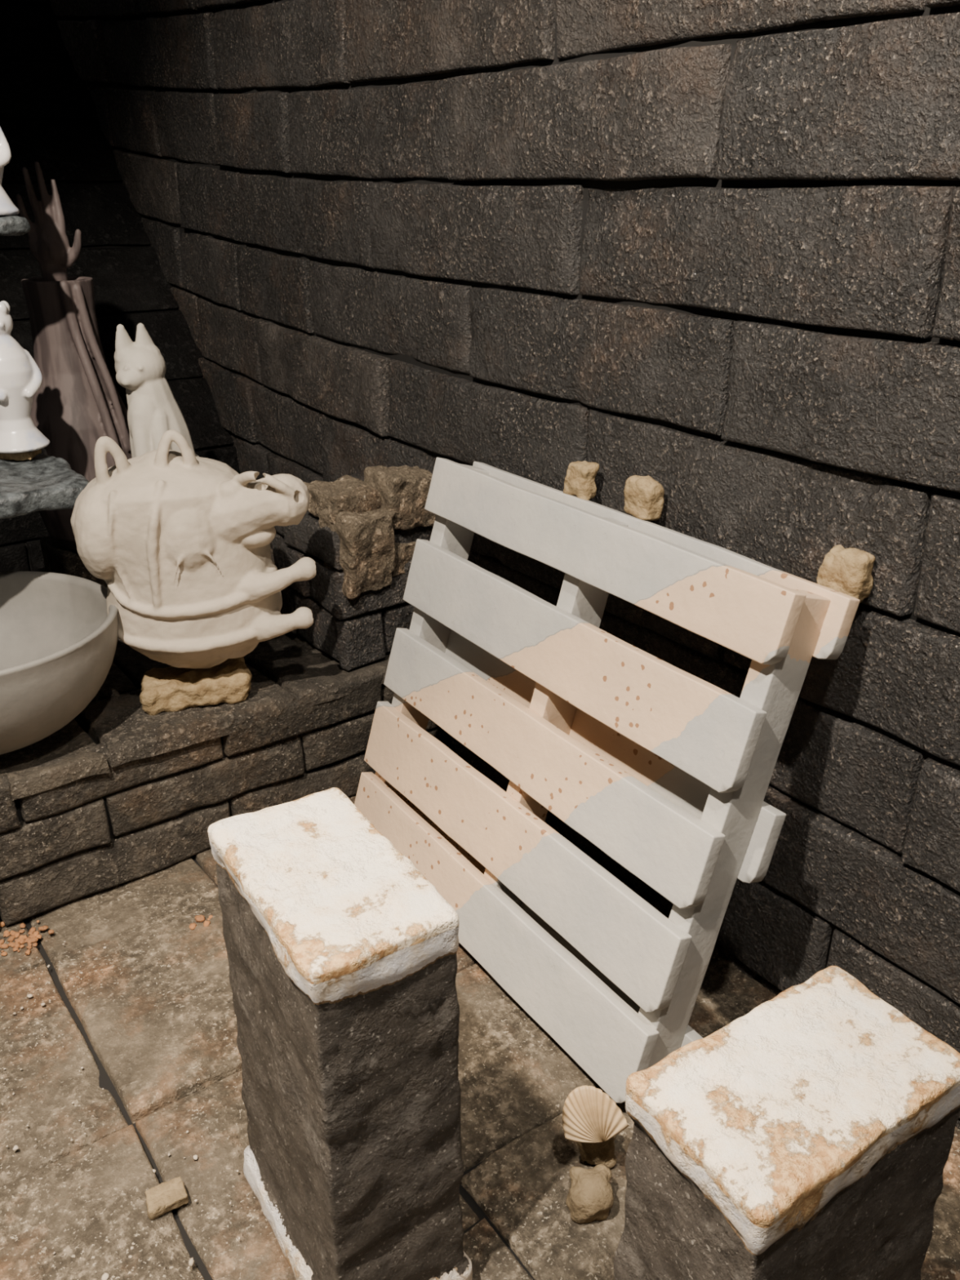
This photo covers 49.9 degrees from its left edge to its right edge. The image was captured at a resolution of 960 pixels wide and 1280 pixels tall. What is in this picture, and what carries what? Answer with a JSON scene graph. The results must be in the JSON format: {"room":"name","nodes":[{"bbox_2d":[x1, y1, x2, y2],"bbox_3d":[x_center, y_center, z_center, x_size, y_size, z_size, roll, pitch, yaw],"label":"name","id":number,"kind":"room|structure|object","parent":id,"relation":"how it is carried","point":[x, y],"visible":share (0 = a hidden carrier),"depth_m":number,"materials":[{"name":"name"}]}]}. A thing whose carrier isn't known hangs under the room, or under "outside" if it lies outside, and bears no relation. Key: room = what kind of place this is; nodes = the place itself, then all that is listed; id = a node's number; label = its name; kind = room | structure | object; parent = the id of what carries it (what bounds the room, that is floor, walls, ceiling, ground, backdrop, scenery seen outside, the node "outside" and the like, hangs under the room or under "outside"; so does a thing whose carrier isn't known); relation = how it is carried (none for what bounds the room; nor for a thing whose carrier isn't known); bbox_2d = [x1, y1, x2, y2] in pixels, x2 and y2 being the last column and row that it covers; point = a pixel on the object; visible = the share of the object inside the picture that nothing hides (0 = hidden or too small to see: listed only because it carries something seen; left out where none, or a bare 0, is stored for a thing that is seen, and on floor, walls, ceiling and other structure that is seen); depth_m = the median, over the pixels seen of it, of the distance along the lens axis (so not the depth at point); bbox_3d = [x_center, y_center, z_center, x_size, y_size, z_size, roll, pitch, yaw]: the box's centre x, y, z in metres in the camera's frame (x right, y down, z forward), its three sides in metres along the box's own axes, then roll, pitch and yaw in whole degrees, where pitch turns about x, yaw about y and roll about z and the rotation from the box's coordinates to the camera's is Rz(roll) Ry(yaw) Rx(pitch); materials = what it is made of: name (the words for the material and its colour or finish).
{"room":"stone cellar","nodes":[
{"label":"stone cellar","id":0,"kind":"room"},
{"bbox_2d":[0,0,239,572],"bbox_3d":[-2.929,-1.400,3.264,4.818,3.164,2.688,-17,29,-33],"label":"wall","id":1,"kind":"structure","parent":0,"point":[49,117],"depth_m":3.59,"materials":[{"name":"black"}]},
{"bbox_2d":[271,465,435,671],"bbox_3d":[-0.326,-0.230,2.648,0.323,0.473,0.444,-18,30,-35],"label":"wall pier","id":2,"kind":"object","parent":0,"point":[361,534],"visible":0.87,"depth_m":2.49,"materials":[{"name":"stone"}]},
{"bbox_2d":[0,794,959,1279],"bbox_3d":[-0.871,1.199,1.095,3.689,0.224,4.662,-17,29,-33],"label":"floor","id":3,"kind":"structure","parent":0,"point":[149,1021],"depth_m":1.75,"materials":[{"name":"brown"}]},
{"bbox_2d":[0,915,213,955],"bbox_3d":[-0.794,0.615,2.157,0.450,0.014,0.111,-1,24,-2],"label":"crumbs","id":4,"kind":"object","parent":3,"relation":"on","point":[33,936],"visible":1,"depth_m":2.15,"materials":[{"name":"stone"}]},
{"bbox_2d":[3,941,239,1279],"bbox_3d":[-0.915,0.967,1.365,1.222,0.009,1.490,-17,29,-33],"label":"gravel","id":5,"kind":"object","parent":3,"relation":"on","point":[105,1276],"visible":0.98,"depth_m":1.66,"materials":[{"name":"gravel"}]},
{"bbox_2d":[145,1176,188,1220],"bbox_3d":[-0.483,0.858,1.587,0.062,0.025,0.046,-13,27,-26],"label":"clay lump","id":6,"kind":"object","parent":3,"relation":"on","point":[166,1197],"visible":1,"depth_m":1.58,"materials":[{"name":"beige stone"}]},
{"bbox_2d":[0,547,447,930],"bbox_3d":[-1.532,0.300,2.453,2.708,0.350,1.264,-17,29,-33],"label":"brick ledge","id":7,"kind":"object","parent":3,"relation":"on","point":[120,793],"visible":0.44,"depth_m":2.34,"materials":[{"name":"black"}]},
{"bbox_2d":[0,571,118,755],"bbox_3d":[-1.078,0.079,2.209,0.614,0.261,0.614,0,24,0],"label":"ceramic bowl","id":8,"kind":"object","parent":7,"relation":"on","point":[59,637],"visible":0.95,"depth_m":2.20,"materials":[{"name":"white ceramic"}]},
{"bbox_2d":[40,535,107,588],"bbox_3d":[-1.152,-0.237,3.076,0.246,0.147,0.206,-17,29,-33],"label":"brick base","id":9,"kind":"object","parent":7,"relation":"on","point":[57,558],"visible":0.19,"depth_m":2.96,"materials":[{"name":"black stone"}]},
{"bbox_2d":[16,161,131,550],"bbox_3d":[-1.112,-0.749,2.804,0.303,1.001,0.303,-3,24,-8],"label":"sculpture","id":10,"kind":"object","parent":9,"relation":"on","point":[77,402],"visible":0.65,"depth_m":2.73,"materials":[{"name":"wood"}]},
{"bbox_2d":[139,656,252,715],"bbox_3d":[-0.662,0.102,2.411,0.253,0.086,0.162,-7,25,-15],"label":"stone","id":11,"kind":"object","parent":7,"relation":"on","point":[169,689],"visible":0.88,"depth_m":2.36,"materials":[{"name":"beige stone"}]},
{"bbox_2d":[71,429,316,668],"bbox_3d":[-0.633,-0.194,2.305,0.511,0.570,0.317,-7,25,-15],"label":"vessel","id":12,"kind":"object","parent":11,"relation":"on","point":[180,543],"visible":0.98,"depth_m":2.18,"materials":[{"name":"beige ceramic"}]},
{"bbox_3d":[-0.850,-0.215,2.882,0.176,0.254,0.177,-17,29,-33],"label":"stand","id":13,"kind":"object","parent":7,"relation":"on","visible":0},
{"bbox_2d":[114,323,199,457],"bbox_3d":[-0.832,-0.577,2.744,0.223,0.513,0.212,-7,25,-15],"label":"cat figurine","id":14,"kind":"object","parent":13,"relation":"on","point":[153,410],"visible":0.5,"depth_m":2.66,"materials":[{"name":"white ceramic"}]},
{"bbox_2d":[207,787,472,1279],"bbox_3d":[-0.194,0.582,1.426,0.218,0.664,0.374,-14,28,-29],"label":"brick pillar","id":15,"kind":"structure","parent":3,"relation":"on","point":[341,953],"depth_m":1.29,"materials":[{"name":"grey stone"}]},
{"bbox_2d":[565,1163,613,1223],"bbox_3d":[0.167,0.846,1.573,0.071,0.073,0.077,0,24,0],"label":"clay lump","id":16,"kind":"object","parent":3,"relation":"on","point":[590,1196],"visible":1,"depth_m":1.55,"materials":[{"name":"beige stone"}]},
{"bbox_2d":[575,1135,616,1168],"bbox_3d":[0.184,0.798,1.658,0.069,0.075,0.070,0,24,0],"label":"clay lump","id":17,"kind":"object","parent":3,"relation":"on","point":[597,1153],"visible":0.49,"depth_m":1.63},
{"bbox_2d":[561,1084,628,1142],"bbox_3d":[0.177,0.730,1.579,0.102,0.098,0.035,3,24,7],"label":"seashell","id":18,"kind":"object","parent":17,"relation":"on","point":[589,1114],"visible":1,"depth_m":1.57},
{"bbox_2d":[354,457,859,1102],"bbox_3d":[0.128,0.195,2.003,0.394,0.902,1.011,-15,28,-31],"label":"pallet","id":19,"kind":"object","parent":3,"relation":"on","point":[668,771],"visible":0.95,"depth_m":1.83,"materials":[{"name":"painted wood"}]},
{"bbox_2d":[563,461,599,500],"bbox_3d":[0.201,-0.318,2.047,0.052,0.076,0.072,-17,29,-33],"label":"clay lump","id":20,"kind":"object","parent":19,"relation":"on","point":[580,479],"visible":0.98,"depth_m":2.03,"materials":[{"name":"stone"}]},
{"bbox_2d":[623,475,664,520],"bbox_3d":[0.303,-0.265,1.917,0.050,0.082,0.075,-17,29,-33],"label":"clay lump","id":21,"kind":"object","parent":19,"relation":"on","point":[643,495],"visible":0.99,"depth_m":1.90,"materials":[{"name":"stone"}]},
{"bbox_2d":[816,544,875,603],"bbox_3d":[0.567,-0.100,1.603,0.050,0.090,0.086,-17,29,-33],"label":"clay lump","id":22,"kind":"object","parent":19,"relation":"on","point":[848,571],"visible":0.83,"depth_m":1.58,"materials":[{"name":"stone"}]},
{"bbox_2d":[613,965,959,1279],"bbox_3d":[0.345,0.721,1.217,0.362,0.580,0.222,-15,28,-30],"label":"brick pillar","id":23,"kind":"structure","parent":3,"relation":"on","point":[809,1135],"depth_m":1.08,"materials":[{"name":"white stone"}]},
{"bbox_2d":[49,0,959,1128],"bbox_3d":[0.301,-0.870,2.014,0.371,3.122,7.168,-17,29,-33],"label":"wall","id":24,"kind":"structure","parent":0,"point":[708,251],"depth_m":1.86,"materials":[{"name":"brick"}]},
{"bbox_3d":[-1.696,0.042,2.073,0.232,0.437,0.233,-17,29,-33],"label":"brick column","id":25,"kind":"structure","parent":0,"visible":0},
{"bbox_2d":[0,448,89,518],"bbox_3d":[-1.396,-0.275,2.175,1.056,0.084,0.511,-17,29,-33],"label":"shelf","id":26,"kind":"object","parent":25,"relation":"on","point":[44,482],"visible":0.72,"depth_m":2.25,"materials":[{"name":"stone"}]},
{"bbox_2d":[0,448,41,460],"bbox_3d":[-1.098,-0.446,2.456,0.083,0.027,0.071,0,24,0],"label":"clay piece","id":27,"kind":"object","parent":26,"relation":"on","point":[28,455],"visible":0.49,"depth_m":2.43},
{"bbox_2d":[0,300,49,453],"bbox_3d":[-1.096,-0.609,2.385,0.145,0.330,0.141,-18,29,-35],"label":"figurine","id":28,"kind":"object","parent":27,"relation":"on","point":[20,376],"visible":1,"depth_m":2.37,"materials":[{"name":"ceramic"}]},
{"bbox_3d":[-1.756,-0.469,1.935,0.228,0.483,0.230,-17,29,-33],"label":"brick column","id":29,"kind":"structure","parent":26,"relation":"on","visible":0},
{"bbox_2d":[0,214,30,235],"bbox_3d":[-1.470,-0.821,2.079,1.072,0.066,0.153,-17,29,-33],"label":"shelf","id":30,"kind":"object","parent":29,"relation":"on","point":[10,224],"visible":0.98,"depth_m":2.30,"materials":[{"name":"stone"}]},
{"bbox_2d":[0,126,19,215],"bbox_3d":[-1.097,-1.101,2.256,0.123,0.318,0.117,-9,25,-19],"label":"figurine","id":31,"kind":"object","parent":30,"relation":"on","point":[7,206],"visible":1,"depth_m":2.28,"materials":[{"name":"ceramic"}]}
]}

